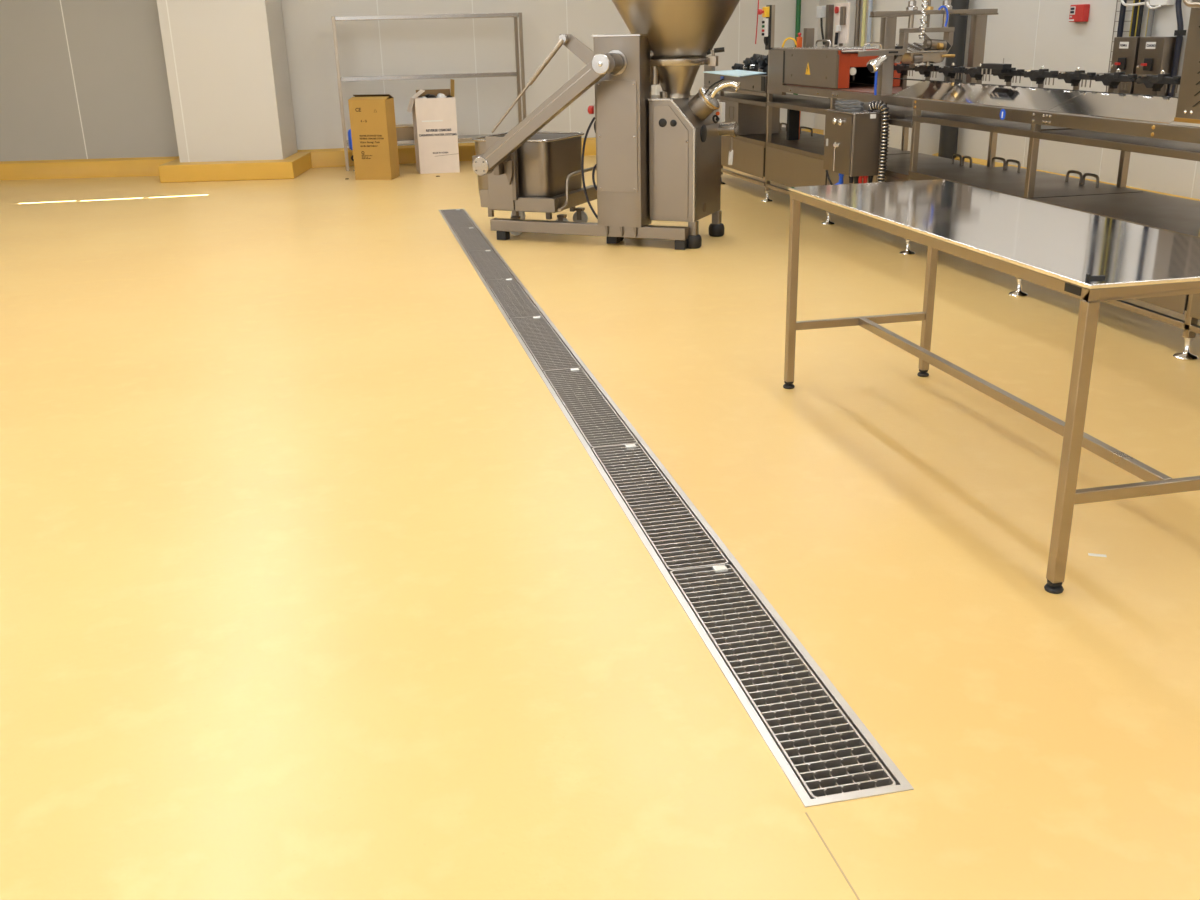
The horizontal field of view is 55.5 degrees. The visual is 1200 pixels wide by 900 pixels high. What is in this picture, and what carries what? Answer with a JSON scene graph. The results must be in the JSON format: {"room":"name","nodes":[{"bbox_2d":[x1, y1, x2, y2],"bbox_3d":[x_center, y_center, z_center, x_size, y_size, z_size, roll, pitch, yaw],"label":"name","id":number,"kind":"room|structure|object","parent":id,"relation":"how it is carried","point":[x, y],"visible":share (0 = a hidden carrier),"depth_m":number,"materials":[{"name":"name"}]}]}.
{"room":"industrial hall","nodes":[
{"label":"industrial hall","id":0,"kind":"room"},
{"bbox_2d":[0,0,178,160],"bbox_3d":[-8.521,-5.274,13.107,8.300,4.300,0.150,-2,20,-3],"label":"wall","id":1,"kind":"structure","parent":0,"point":[116,49],"depth_m":13.50,"materials":[{"name":"paint"}]},
{"bbox_2d":[0,156,178,179],"bbox_3d":[-8.693,-3.303,13.679,7.650,0.215,0.118,-2,20,-3],"label":"baseboard","id":2,"kind":"structure","parent":1,"relation":"attached to","point":[139,166],"depth_m":13.74,"materials":[{"name":"paint"}]},
{"bbox_2d":[60,0,189,161],"bbox_3d":[-7.343,-5.360,12.982,5.047,4.105,0.430,0,20,4],"label":"trim","id":3,"kind":"structure","parent":1,"relation":"attached to","point":[60,0],"depth_m":13.25,"materials":[{"name":"white"}]},
{"bbox_2d":[157,0,297,161],"bbox_3d":[-4.381,-5.418,13.087,1.190,4.200,0.900,-2,20,-3],"label":"wall pillar","id":4,"kind":"structure","parent":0,"point":[231,60],"depth_m":13.08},
{"bbox_2d":[158,152,311,182],"bbox_3d":[-4.330,-3.401,13.690,1.523,0.195,1.250,-2,20,-3],"label":"baseboard","id":5,"kind":"structure","parent":4,"relation":"attached to","point":[298,163],"depth_m":13.11,"materials":[{"name":"paint"}]},
{"bbox_2d":[281,0,818,149],"bbox_3d":[-0.844,-5.883,14.274,8.000,4.300,0.150,-6,20,-11],"label":"wall","id":6,"kind":"structure","parent":0,"point":[408,46],"depth_m":14.31,"materials":[{"name":"paint"}]},
{"bbox_2d":[297,128,813,167],"bbox_3d":[-0.501,-3.946,14.903,7.050,0.215,0.118,-6,20,-11],"label":"baseboard","id":7,"kind":"structure","parent":6,"relation":"attached to","point":[335,157],"depth_m":14.45,"materials":[{"name":"paint"}]},
{"bbox_2d":[376,0,739,134],"bbox_3d":[-0.460,-5.989,14.248,4.652,4.100,0.013,-6,20,-11],"label":"trim","id":8,"kind":"structure","parent":6,"relation":"attached to","point":[376,0],"depth_m":14.47,"materials":[{"name":"white"}]},
{"bbox_2d":[793,0,800,94],"bbox_3d":[2.587,-6.260,14.760,0.064,4.080,0.064,-6,20,-11],"label":"pipe","id":9,"kind":"object","parent":6,"relation":"attached to","point":[798,2],"visible":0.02,"depth_m":14.96,"materials":[{"name":"metal"}]},
{"bbox_2d":[0,155,1199,899],"bbox_3d":[-2.430,-0.115,5.212,15.900,0.250,23.300,-6,20,-11],"label":"floor","id":10,"kind":"structure","parent":0,"point":[314,585],"depth_m":3.43,"materials":[{"name":"yellow plastic"}]},
{"bbox_2d":[348,129,354,170],"bbox_3d":[-2.957,-3.605,13.721,0.110,0.495,0.110,-6,20,-11],"label":"water filter","id":11,"kind":"object","parent":10,"relation":"on","point":[349,130],"visible":0.25,"depth_m":13.65,"materials":[{"name":"blue plastic"}]},
{"bbox_2d":[348,129,352,149],"bbox_3d":[-2.960,-3.722,13.678,0.110,0.245,0.110,-6,20,-11],"label":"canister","id":12,"kind":"object","parent":11,"relation":"on","point":[349,131],"depth_m":13.64,"materials":[{"name":"blue plastic"}]},
{"bbox_2d":[348,94,399,179],"bbox_3d":[-2.556,-3.548,12.926,0.464,0.915,0.377,2,20,10],"label":"box","id":13,"kind":"object","parent":10,"relation":"on","point":[372,116],"visible":1,"depth_m":12.77,"materials":[{"name":"cardboard"}]},
{"bbox_2d":[331,13,525,170],"bbox_3d":[-2.052,-4.383,13.955,2.235,1.755,0.431,-6,20,-11],"label":"metal rack","id":14,"kind":"object","parent":10,"relation":"on","point":[461,138],"visible":0.78,"depth_m":13.86,"materials":[{"name":"metal"}]},
{"bbox_2d":[396,124,413,139],"bbox_3d":[-2.395,-3.905,14.020,0.694,0.169,0.334,-6,20,-11],"label":"steel pan","id":15,"kind":"object","parent":14,"relation":"on","point":[403,131],"visible":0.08,"depth_m":13.89,"materials":[{"name":"silver metal"}]},
{"bbox_2d":[347,134,491,146],"bbox_3d":[-2.039,-3.847,14.150,2.153,0.045,0.430,-6,20,-11],"label":"shelf","id":16,"kind":"object","parent":14,"relation":"attached to","point":[461,138],"depth_m":14.02,"materials":[{"name":"metal"}]},
{"bbox_2d":[407,79,459,173],"bbox_3d":[-1.966,-3.801,13.404,0.569,1.035,0.420,-4,20,-8],"label":"box","id":17,"kind":"object","parent":10,"relation":"on","point":[433,110],"visible":1,"depth_m":13.26,"materials":[{"name":"cardboard"}]},
{"bbox_2d":[471,131,587,235],"bbox_3d":[-0.549,-2.152,9.212,0.737,0.750,0.733,7,22,23],"label":"trolley","id":18,"kind":"object","parent":10,"relation":"on","point":[545,161],"visible":0.56,"depth_m":8.90,"materials":[{"name":"metal"}]},
{"bbox_2d":[471,131,583,206],"bbox_3d":[-0.562,-2.253,9.180,0.930,0.538,0.934,-6,20,-11],"label":"tub","id":19,"kind":"object","parent":18,"relation":"in","point":[545,161],"depth_m":8.87,"materials":[{"name":"metal"}]},
{"bbox_2d":[472,34,688,249],"bbox_3d":[-0.251,-2.278,8.442,1.280,1.500,1.484,-11,22,-25],"label":"lift","id":20,"kind":"object","parent":10,"relation":"on","point":[618,66],"visible":0.99,"depth_m":8.29,"materials":[{"name":"metal"}]},
{"bbox_2d":[612,0,740,248],"bbox_3d":[0.559,-2.757,8.340,1.430,2.435,1.430,7,22,23],"label":"machine","id":21,"kind":"object","parent":10,"relation":"on","point":[685,132],"visible":0.87,"depth_m":8.21,"materials":[{"name":"metal"}]},
{"bbox_2d":[688,79,740,119],"bbox_3d":[0.820,-2.550,8.313,0.369,0.301,0.263,-6,20,-11],"label":"outlet","id":22,"kind":"object","parent":21,"relation":"attached to","point":[704,102],"depth_m":8.26,"materials":[{"name":"metal"}]},
{"bbox_2d":[439,209,913,807],"bbox_3d":[-0.417,-0.676,6.491,0.241,0.168,8.921,-6,20,-11],"label":"floor drain","id":23,"kind":"object","parent":10,"relation":"in","point":[902,784],"visible":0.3,"depth_m":3.16,"materials":[{"name":"grey"}]},
{"bbox_2d":[441,209,474,228],"bbox_3d":[-1.252,-2.024,10.036,0.189,0.028,1.106,-6,20,-11],"label":"drain grating","id":24,"kind":"object","parent":23,"relation":"in","point":[457,218],"visible":0.94,"depth_m":10.01,"materials":[{"name":"metal"}]},
{"bbox_2d":[453,227,491,252],"bbox_3d":[-1.013,-1.657,9.016,0.189,0.028,1.106,-6,20,-11],"label":"drain grating","id":25,"kind":"object","parent":23,"relation":"in","point":[471,239],"visible":0.94,"depth_m":8.98,"materials":[{"name":"metal"}]},
{"bbox_2d":[468,250,513,280],"bbox_3d":[-0.775,-1.290,7.996,0.189,0.028,1.106,-6,20,-11],"label":"drain grating","id":26,"kind":"object","parent":23,"relation":"in","point":[487,262],"visible":0.95,"depth_m":7.95,"materials":[{"name":"metal"}]},
{"bbox_2d":[486,278,541,319],"bbox_3d":[-0.537,-0.923,6.975,0.189,0.028,1.106,-6,20,-11],"label":"drain grating","id":27,"kind":"object","parent":23,"relation":"in","point":[513,300],"visible":0.94,"depth_m":6.93,"materials":[{"name":"metal"}]},
{"bbox_2d":[510,316,580,371],"bbox_3d":[-0.299,-0.557,5.955,0.189,0.028,1.106,-6,20,-11],"label":"drain grating","id":28,"kind":"object","parent":23,"relation":"in","point":[549,352],"visible":0.97,"depth_m":5.89,"materials":[{"name":"metal"}]},
{"bbox_2d":[543,368,637,449],"bbox_3d":[-0.060,-0.190,4.935,0.189,0.028,1.106,-6,20,-11],"label":"drain grating","id":29,"kind":"object","parent":23,"relation":"in","point":[594,417],"visible":0.97,"depth_m":4.86,"materials":[{"name":"metal"}]},
{"bbox_2d":[592,443,727,573],"bbox_3d":[0.178,0.177,3.914,0.189,0.028,1.106,-6,20,-11],"label":"drain grating","id":30,"kind":"object","parent":23,"relation":"in","point":[676,536],"visible":0.98,"depth_m":3.82,"materials":[{"name":"metal"}]},
{"bbox_2d":[670,564,895,798],"bbox_3d":[0.416,0.544,2.894,0.189,0.028,1.106,-6,20,-11],"label":"drain grating","id":31,"kind":"object","parent":23,"relation":"in","point":[821,746],"visible":0.96,"depth_m":2.77,"materials":[{"name":"metal"}]},
{"bbox_2d":[704,85,829,185],"bbox_3d":[1.687,-3.119,11.393,0.845,0.970,1.880,-6,20,-11],"label":"frame","id":32,"kind":"object","parent":10,"relation":"on","point":[749,151],"visible":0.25,"depth_m":11.00,"materials":[{"name":"silver metal"}]},
{"bbox_2d":[704,65,767,91],"bbox_3d":[1.569,-3.669,11.189,0.592,0.215,1.860,-6,20,-11],"label":"conveyor","id":33,"kind":"object","parent":32,"relation":"on","point":[754,82],"visible":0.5,"depth_m":10.85,"materials":[{"name":"metal"}]},
{"bbox_2d":[703,70,765,76],"bbox_3d":[1.320,-3.593,10.881,0.434,0.010,1.706,-4,20,-7],"label":"cutting board","id":34,"kind":"object","parent":33,"relation":"on","point":[736,73],"visible":1,"depth_m":10.79,"materials":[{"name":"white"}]},
{"bbox_2d":[732,54,767,75],"bbox_3d":[1.534,-3.859,11.453,0.191,0.233,1.444,-6,20,-11],"label":"motor","id":35,"kind":"object","parent":33,"relation":"on","point":[757,62],"visible":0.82,"depth_m":11.23,"materials":[{"name":"black metal"}]},
{"bbox_2d":[721,100,779,134],"bbox_3d":[1.494,-3.325,11.383,0.437,0.306,0.520,-6,20,-11],"label":"base cabinet","id":36,"kind":"object","parent":32,"relation":"on","point":[751,119],"visible":0.71,"depth_m":11.15,"materials":[{"name":"metal"}]},
{"bbox_2d":[715,93,829,106],"bbox_3d":[1.658,-3.468,11.261,0.737,0.036,1.880,-6,20,-11],"label":"shelf","id":37,"kind":"object","parent":32,"relation":"attached to","point":[757,100],"depth_m":11.07,"materials":[{"name":"metal"}]},
{"bbox_2d":[725,127,824,147],"bbox_3d":[1.685,-3.139,11.385,0.778,0.053,1.880,-6,20,-11],"label":"shelf","id":38,"kind":"object","parent":32,"relation":"attached to","point":[758,140],"depth_m":10.93,"materials":[{"name":"metal"}]},
{"bbox_2d":[786,109,799,139],"bbox_3d":[1.773,-3.015,10.482,0.100,0.324,0.060,-6,20,-11],"label":"duct","id":39,"kind":"object","parent":32,"relation":"on","point":[792,115],"visible":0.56,"depth_m":10.47,"materials":[{"name":"black plastic"}]},
{"bbox_2d":[805,812,859,899],"bbox_3d":[0.591,1.003,1.588,0.004,0.001,1.602,-6,20,-11],"label":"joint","id":40,"kind":"structure","parent":10,"relation":"on","point":[809,818],"depth_m":2.19,"materials":[{"name":"beige"}]},
{"bbox_2d":[761,5,997,224],"bbox_3d":[2.183,-2.686,9.110,0.845,1.700,2.845,-6,20,-11],"label":"frame","id":41,"kind":"object","parent":10,"relation":"on","point":[799,163],"visible":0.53,"depth_m":9.38,"materials":[{"name":"silver metal"}]},
{"bbox_2d":[758,5,771,49],"bbox_3d":[1.441,-3.721,10.053,0.108,0.370,0.100,-6,20,-11],"label":"station","id":42,"kind":"object","parent":41,"relation":"attached to","point":[766,11],"visible":1,"depth_m":10.03,"materials":[{"name":"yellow plastic"}]},
{"bbox_2d":[769,40,907,94],"bbox_3d":[2.036,-3.058,9.165,0.591,0.448,2.295,-6,20,-11],"label":"machine","id":43,"kind":"object","parent":41,"relation":"on","point":[829,67],"visible":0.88,"depth_m":9.22,"materials":[{"name":"metal"}]},
{"bbox_2d":[782,33,801,46],"bbox_3d":[1.689,-3.608,10.047,0.180,0.122,0.049,2,20,10],"label":"switch","id":44,"kind":"object","parent":43,"relation":"on","point":[798,43],"visible":1,"depth_m":10.04,"materials":[{"name":"orange plastic"}]},
{"bbox_2d":[803,28,814,46],"bbox_3d":[1.811,-3.579,9.902,0.075,0.155,0.070,-6,20,-11],"label":"box","id":45,"kind":"object","parent":43,"relation":"on","point":[808,35],"visible":0.98,"depth_m":9.88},
{"bbox_2d":[816,5,833,45],"bbox_3d":[2.000,-3.781,10.167,0.095,0.344,0.170,-6,20,-11],"label":"post","id":46,"kind":"object","parent":43,"relation":"on","point":[828,10],"visible":0.93,"depth_m":10.11,"materials":[{"name":"metal"}]},
{"bbox_2d":[834,3,850,45],"bbox_3d":[2.096,-3.710,9.954,0.064,0.352,0.250,-6,20,-11],"label":"panel","id":47,"kind":"object","parent":43,"relation":"on","point":[842,10],"visible":1,"depth_m":9.90,"materials":[{"name":"metal"}]},
{"bbox_2d":[823,100,881,184],"bbox_3d":[1.836,-2.219,8.308,0.300,0.617,0.492,-6,20,-11],"label":"electrical cabinet","id":48,"kind":"object","parent":41,"relation":"attached to","point":[852,138],"depth_m":8.13,"materials":[{"name":"metal"}]},
{"bbox_2d":[869,100,889,181],"bbox_3d":[1.973,-2.159,8.099,0.081,0.616,0.174,-16,24,-34],"label":"corrugated hose","id":49,"kind":"object","parent":48,"relation":"attached to","point":[875,105],"visible":0.9,"depth_m":8.03,"materials":[{"name":"black plastic"}]},
{"bbox_2d":[767,99,946,127],"bbox_3d":[2.166,-2.696,9.083,0.737,0.036,2.810,-6,20,-11],"label":"shelf","id":50,"kind":"object","parent":41,"relation":"attached to","point":[902,116],"depth_m":9.30,"materials":[{"name":"metal"}]},
{"bbox_2d":[765,139,986,180],"bbox_3d":[2.193,-2.362,9.210,0.778,0.053,2.810,-6,20,-11],"label":"shelf","id":51,"kind":"object","parent":41,"relation":"attached to","point":[807,151],"depth_m":9.09,"materials":[{"name":"metal"}]},
{"bbox_2d":[869,0,997,95],"bbox_3d":[2.324,-3.124,7.906,0.935,1.258,0.100,-6,20,-11],"label":"gantry","id":52,"kind":"object","parent":41,"relation":"attached to","point":[978,25],"visible":0.94,"depth_m":7.96,"materials":[{"name":"metal"}]},
{"bbox_2d":[874,71,877,94],"bbox_3d":[1.931,-2.612,7.976,0.036,0.254,0.030,-17,25,-36],"label":"hose","id":53,"kind":"object","parent":52,"relation":"attached to","point":[876,73],"visible":0.67,"depth_m":7.98,"materials":[{"name":"blue plastic"}]},
{"bbox_2d":[858,42,905,72],"bbox_3d":[1.960,-2.707,7.865,0.351,0.200,0.118,-6,20,-11],"label":"nozzle arm","id":54,"kind":"object","parent":52,"relation":"attached to","point":[873,65],"visible":1,"depth_m":7.86},
{"bbox_2d":[918,0,928,39],"bbox_3d":[2.218,-3.219,7.760,0.054,0.817,0.049,-6,20,-11],"label":"chain","id":55,"kind":"object","parent":52,"relation":"hanging from","point":[923,1],"visible":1,"depth_m":7.85,"materials":[{"name":"white"}]},
{"bbox_2d":[894,27,954,67],"bbox_3d":[2.256,-2.820,7.998,0.439,0.260,0.282,-6,20,-11],"label":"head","id":56,"kind":"object","parent":52,"relation":"hanging from","point":[929,51],"visible":0.97,"depth_m":7.93},
{"bbox_2d":[938,6,948,26],"bbox_3d":[2.374,-3.002,7.898,0.079,0.139,0.019,-3,20,-3],"label":"blue air line","id":57,"kind":"object","parent":52,"relation":"hanging from","point":[940,7],"visible":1,"depth_m":7.89,"materials":[{"name":"blue plastic"}]},
{"bbox_2d":[783,179,1199,593],"bbox_3d":[1.366,-0.383,4.060,0.701,0.875,2.086,-6,20,-11],"label":"work table","id":58,"kind":"object","parent":10,"relation":"on","point":[1053,247],"visible":1,"depth_m":3.52,"materials":[{"name":"silver metal"}]},
{"bbox_2d":[1086,273,1104,278],"bbox_3d":[1.284,-0.451,2.956,0.045,0.012,0.014,-1,20,0],"label":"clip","id":59,"kind":"object","parent":58,"relation":"on","point":[1088,276],"visible":1,"depth_m":2.95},
{"bbox_2d":[899,99,1199,360],"bbox_3d":[2.961,-1.189,5.921,0.845,1.040,4.400,-6,20,-11],"label":"frame","id":60,"kind":"object","parent":10,"relation":"on","point":[1177,215],"visible":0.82,"depth_m":6.29,"materials":[{"name":"silver metal"}]},
{"bbox_2d":[892,80,1083,110],"bbox_3d":[2.358,-2.228,7.142,0.223,0.096,1.890,-6,20,-11],"label":"sheet","id":61,"kind":"object","parent":60,"relation":"on","point":[1038,99],"visible":1,"depth_m":6.98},
{"bbox_2d":[869,76,1177,97],"bbox_3d":[2.485,-2.264,7.094,0.008,0.009,3.770,-6,20,-11],"label":"bar","id":62,"kind":"object","parent":61,"relation":"attached to","point":[869,76],"visible":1,"depth_m":6.75,"materials":[{"name":"silver metal"}]},
{"bbox_2d":[902,70,1179,95],"bbox_3d":[2.642,-2.272,7.144,0.040,0.160,3.700,-6,20,-11],"label":"track","id":63,"kind":"object","parent":60,"relation":"attached to","point":[904,82],"visible":0.02,"depth_m":7.27,"materials":[{"name":"black plastic"}]},
{"bbox_2d":[894,63,914,75],"bbox_3d":[2.260,-2.827,8.447,0.075,0.107,0.350,-6,20,-11],"label":"carrier","id":64,"kind":"object","parent":63,"relation":"attached to","point":[902,68],"visible":0.68,"depth_m":8.46,"materials":[{"name":"black plastic"}]},
{"bbox_2d":[914,64,938,77],"bbox_3d":[2.336,-2.709,8.121,0.075,0.107,0.350,-6,20,-11],"label":"carrier","id":65,"kind":"object","parent":63,"relation":"attached to","point":[924,70],"visible":0.88,"depth_m":8.13,"materials":[{"name":"black plastic"}]},
{"bbox_2d":[938,63,964,78],"bbox_3d":[2.412,-2.592,7.795,0.075,0.107,0.350,-6,20,-11],"label":"carrier","id":66,"kind":"object","parent":63,"relation":"attached to","point":[952,70],"visible":0.95,"depth_m":7.78,"materials":[{"name":"black plastic"}]},
{"bbox_2d":[964,63,991,80],"bbox_3d":[2.489,-2.475,7.468,0.075,0.107,0.350,-6,20,-11],"label":"carrier","id":67,"kind":"object","parent":63,"relation":"attached to","point":[974,72],"visible":0.7,"depth_m":7.50,"materials":[{"name":"black plastic"}]},
{"bbox_2d":[992,67,1024,82],"bbox_3d":[2.565,-2.358,7.142,0.075,0.107,0.350,-6,20,-11],"label":"carrier","id":68,"kind":"object","parent":63,"relation":"attached to","point":[1012,72],"visible":0.77,"depth_m":7.09,"materials":[{"name":"black plastic"}]},
{"bbox_2d":[981,58,1011,74],"bbox_3d":[2.476,-2.402,7.146,0.069,0.100,0.260,-6,20,-11],"label":"block","id":69,"kind":"object","parent":68,"relation":"attached to","point":[990,68],"visible":1,"depth_m":7.11,"materials":[{"name":"black plastic"}]},
{"bbox_2d":[1023,66,1058,84],"bbox_3d":[2.641,-2.240,6.816,0.075,0.107,0.350,-6,20,-11],"label":"carrier","id":70,"kind":"object","parent":63,"relation":"attached to","point":[1039,76],"visible":0.95,"depth_m":6.79,"materials":[{"name":"black plastic"}]},
{"bbox_2d":[1057,67,1095,87],"bbox_3d":[2.717,-2.123,6.490,0.075,0.107,0.350,-6,20,-11],"label":"carrier","id":71,"kind":"object","parent":63,"relation":"attached to","point":[1074,77],"visible":0.98,"depth_m":6.47,"materials":[{"name":"black plastic"}]},
{"bbox_2d":[1094,69,1137,89],"bbox_3d":[2.793,-2.006,6.163,0.075,0.107,0.350,-6,20,-11],"label":"carrier","id":72,"kind":"object","parent":63,"relation":"attached to","point":[1113,80],"visible":0.99,"depth_m":6.14,"materials":[{"name":"black plastic"}]},
{"bbox_2d":[1135,70,1180,92],"bbox_3d":[2.869,-1.888,5.837,0.075,0.107,0.350,-6,20,-11],"label":"carrier","id":73,"kind":"object","parent":63,"relation":"attached to","point":[1156,82],"visible":0.88,"depth_m":5.83,"materials":[{"name":"black plastic"}]},
{"bbox_2d":[908,166,1199,238],"bbox_3d":[2.963,-1.203,5.898,0.778,0.053,4.365,-6,20,-11],"label":"shelf","id":74,"kind":"object","parent":60,"relation":"attached to","point":[1177,215],"depth_m":6.50,"materials":[{"name":"metal"}]},
{"bbox_2d":[912,114,1199,160],"bbox_3d":[2.935,-1.551,5.766,0.737,0.036,4.365,-6,20,-11],"label":"shelf","id":75,"kind":"object","parent":60,"relation":"attached to","point":[1152,146],"depth_m":6.17,"materials":[{"name":"metal"}]},
{"bbox_2d":[1048,92,1177,123],"bbox_3d":[2.669,-1.749,5.811,0.223,0.096,0.992,-6,20,-11],"label":"sheet","id":76,"kind":"object","parent":60,"relation":"on","point":[1110,105],"visible":0.92,"depth_m":5.82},
{"bbox_2d":[1174,0,1199,123],"bbox_3d":[3.090,-1.875,4.711,0.683,1.048,1.173,-6,20,-11],"label":"guard","id":77,"kind":"object","parent":60,"relation":"on","point":[1188,104],"visible":1,"depth_m":5.19,"materials":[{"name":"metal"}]},
{"bbox_2d":[1088,553,1106,556],"bbox_3d":[1.488,0.315,3.413,0.050,0.002,0.014,5,21,16],"label":"paper scrap","id":78,"kind":"object","parent":10,"relation":"on","point":[1089,554],"visible":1,"depth_m":3.41,"materials":[{"name":"white paper"}]},
{"bbox_2d":[824,0,855,134],"bbox_3d":[3.017,-5.898,14.061,0.140,4.300,0.550,-6,20,-11],"label":"wall","id":79,"kind":"structure","parent":0,"point":[831,2],"depth_m":14.07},
{"bbox_2d":[877,0,948,154],"bbox_3d":[3.386,-5.217,12.172,0.280,4.300,1.130,-6,20,-11],"label":"wall pillar","id":80,"kind":"structure","parent":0,"point":[929,136],"depth_m":12.26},
{"bbox_2d":[814,0,1199,198],"bbox_3d":[5.216,-2.743,5.274,0.150,4.300,21.270,-6,20,-11],"label":"wall","id":81,"kind":"structure","parent":0,"point":[1062,44],"depth_m":10.13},
{"bbox_2d":[854,0,860,45],"bbox_3d":[3.118,-5.758,13.672,0.060,4.300,0.060,-6,20,-11],"label":"pipe","id":82,"kind":"object","parent":81,"relation":"attached to","point":[858,2],"visible":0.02,"depth_m":13.86,"materials":[{"name":"metal"}]},
{"bbox_2d":[861,0,866,45],"bbox_3d":[3.156,-5.699,13.507,0.044,4.300,0.044,-6,20,-11],"label":"pipe","id":83,"kind":"object","parent":81,"relation":"attached to","point":[864,1],"visible":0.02,"depth_m":13.70,"materials":[{"name":"beige"}]},
{"bbox_2d":[866,0,872,45],"bbox_3d":[3.191,-5.646,13.360,0.050,4.300,0.050,-6,20,-11],"label":"pipe","id":84,"kind":"object","parent":81,"relation":"attached to","point":[870,4],"visible":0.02,"depth_m":13.55,"materials":[{"name":"white"}]},
{"bbox_2d":[938,0,968,158],"bbox_3d":[3.599,-4.906,11.306,0.184,4.300,0.184,-6,20,-11],"label":"downpipe","id":85,"kind":"object","parent":81,"relation":"attached to","point":[948,139],"visible":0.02,"depth_m":11.56,"materials":[{"name":"grey"}]},
{"bbox_2d":[810,128,1199,200],"bbox_3d":[5.142,-0.795,5.903,0.118,0.215,21.170,-6,20,-11],"label":"baseboard","id":86,"kind":"structure","parent":81,"relation":"attached to","point":[818,131],"depth_m":10.85,"materials":[{"name":"paint"}]},
{"bbox_2d":[1069,4,1089,21],"bbox_3d":[4.110,-3.748,9.793,0.065,0.140,0.205,-6,20,-11],"label":"fire alarm","id":87,"kind":"object","parent":81,"relation":"attached to","point":[1080,12],"visible":1,"depth_m":9.74,"materials":[{"name":"red plastic"}]},
{"bbox_2d":[1023,0,1196,197],"bbox_3d":[4.495,-3.829,8.007,0.013,4.100,4.730,-6,20,-11],"label":"trim","id":88,"kind":"structure","parent":81,"relation":"attached to","point":[1039,0],"depth_m":9.78,"materials":[{"name":"white"}]},
{"bbox_2d":[1117,0,1126,36],"bbox_3d":[4.202,-4.511,8.873,0.044,3.400,0.044,-6,20,-11],"label":"cable","id":89,"kind":"object","parent":81,"relation":"attached to","point":[1122,7],"visible":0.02,"depth_m":9.24,"materials":[{"name":"black plastic"}]},
{"bbox_2d":[1108,37,1139,93],"bbox_3d":[4.238,-3.058,9.151,0.194,0.478,0.285,-6,20,-11],"label":"electrical box","id":90,"kind":"object","parent":81,"relation":"attached to","point":[1125,49],"visible":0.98,"depth_m":9.08,"materials":[{"name":"metal"}]},
{"bbox_2d":[1115,58,1125,69],"bbox_3d":[4.159,-3.088,9.125,0.035,0.090,0.095,-6,20,-11],"label":"switch","id":91,"kind":"object","parent":90,"relation":"attached to","point":[1120,63],"depth_m":9.12,"materials":[{"name":"black plastic"}]},
{"bbox_2d":[1106,0,1143,90],"bbox_3d":[4.246,-4.505,8.852,0.005,3.400,0.348,-6,20,-11],"label":"wire tray","id":92,"kind":"object","parent":81,"relation":"attached to","point":[1117,0],"visible":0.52,"depth_m":9.39,"materials":[{"name":"metal"}]},
{"bbox_2d":[1129,0,1134,36],"bbox_3d":[4.224,-4.694,8.672,0.014,2.920,0.014,-6,20,-11],"label":"cable","id":93,"kind":"object","parent":81,"relation":"attached to","point":[1133,0],"visible":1,"depth_m":9.12,"materials":[{"name":"yellow plastic"}]},
{"bbox_2d":[1130,0,1138,36],"bbox_3d":[4.232,-4.682,8.640,0.032,2.920,0.032,-6,20,-11],"label":"cable","id":94,"kind":"object","parent":81,"relation":"attached to","point":[1135,12],"visible":1,"depth_m":9.09,"materials":[{"name":"black plastic"}]},
{"bbox_2d":[1134,0,1139,36],"bbox_3d":[4.239,-4.671,8.607,0.014,2.920,0.014,-6,20,-11],"label":"cable","id":95,"kind":"object","parent":81,"relation":"attached to","point":[1139,0],"visible":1,"depth_m":9.06,"materials":[{"name":"yellow plastic"}]},
{"bbox_2d":[1136,0,1144,36],"bbox_3d":[4.246,-4.661,8.580,0.032,2.920,0.032,-6,20,-11],"label":"cable","id":96,"kind":"object","parent":81,"relation":"attached to","point":[1140,15],"visible":1,"depth_m":9.03,"materials":[{"name":"black plastic"}]},
{"bbox_2d":[1146,5,1154,36],"bbox_3d":[4.274,-4.618,8.460,0.040,2.920,0.040,-6,20,-11],"label":"cable","id":97,"kind":"object","parent":81,"relation":"attached to","point":[1151,11],"visible":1,"depth_m":8.91,"materials":[{"name":"grey plastic"}]},
{"bbox_2d":[1133,37,1182,96],"bbox_3d":[4.307,-2.951,8.855,0.194,0.478,0.290,-6,20,-11],"label":"electrical box","id":98,"kind":"object","parent":81,"relation":"attached to","point":[1155,54],"visible":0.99,"depth_m":8.77,"materials":[{"name":"metal"}]},
{"bbox_2d":[1141,58,1152,70],"bbox_3d":[4.228,-2.981,8.829,0.035,0.090,0.095,-6,20,-11],"label":"switch","id":99,"kind":"object","parent":98,"relation":"attached to","point":[1147,63],"depth_m":8.82,"materials":[{"name":"black plastic"}]},
{"bbox_2d":[1146,0,1174,8],"bbox_3d":[4.312,-3.510,8.778,0.108,0.221,0.206,-6,20,-11],"label":"junction box","id":100,"kind":"object","parent":81,"relation":"attached to","point":[1157,3],"visible":1,"depth_m":8.78,"materials":[{"name":"white plastic"}]},
{"bbox_2d":[1121,0,1144,5],"bbox_3d":[4.205,-3.603,9.026,0.036,0.176,0.331,-5,20,-10],"label":"cable","id":101,"kind":"object","parent":100,"relation":"attached to","point":[1122,1],"visible":1,"depth_m":9.01,"materials":[{"name":"white plastic"}]},
{"bbox_2d":[1168,0,1186,96],"bbox_3d":[4.342,-4.280,8.231,0.060,3.400,0.126,-6,20,-11],"label":"cable","id":102,"kind":"object","parent":81,"relation":"attached to","point":[1180,32],"visible":0.82,"depth_m":8.61,"materials":[{"name":"black plastic"}]},
{"bbox_3d":[-2.541,-4.334,3.724,15.700,0.100,23.200,-6,20,-11],"label":"ceiling","id":103,"kind":"structure","parent":0,"visible":0},
{"bbox_2d":[755,0,758,43],"bbox_3d":[1.356,-4.957,9.610,0.032,2.900,0.010,-6,20,-11],"label":"pull cord","id":104,"kind":"object","parent":103,"relation":"hanging from","point":[758,0],"visible":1,"depth_m":10.05,"materials":[{"name":"red plastic"}]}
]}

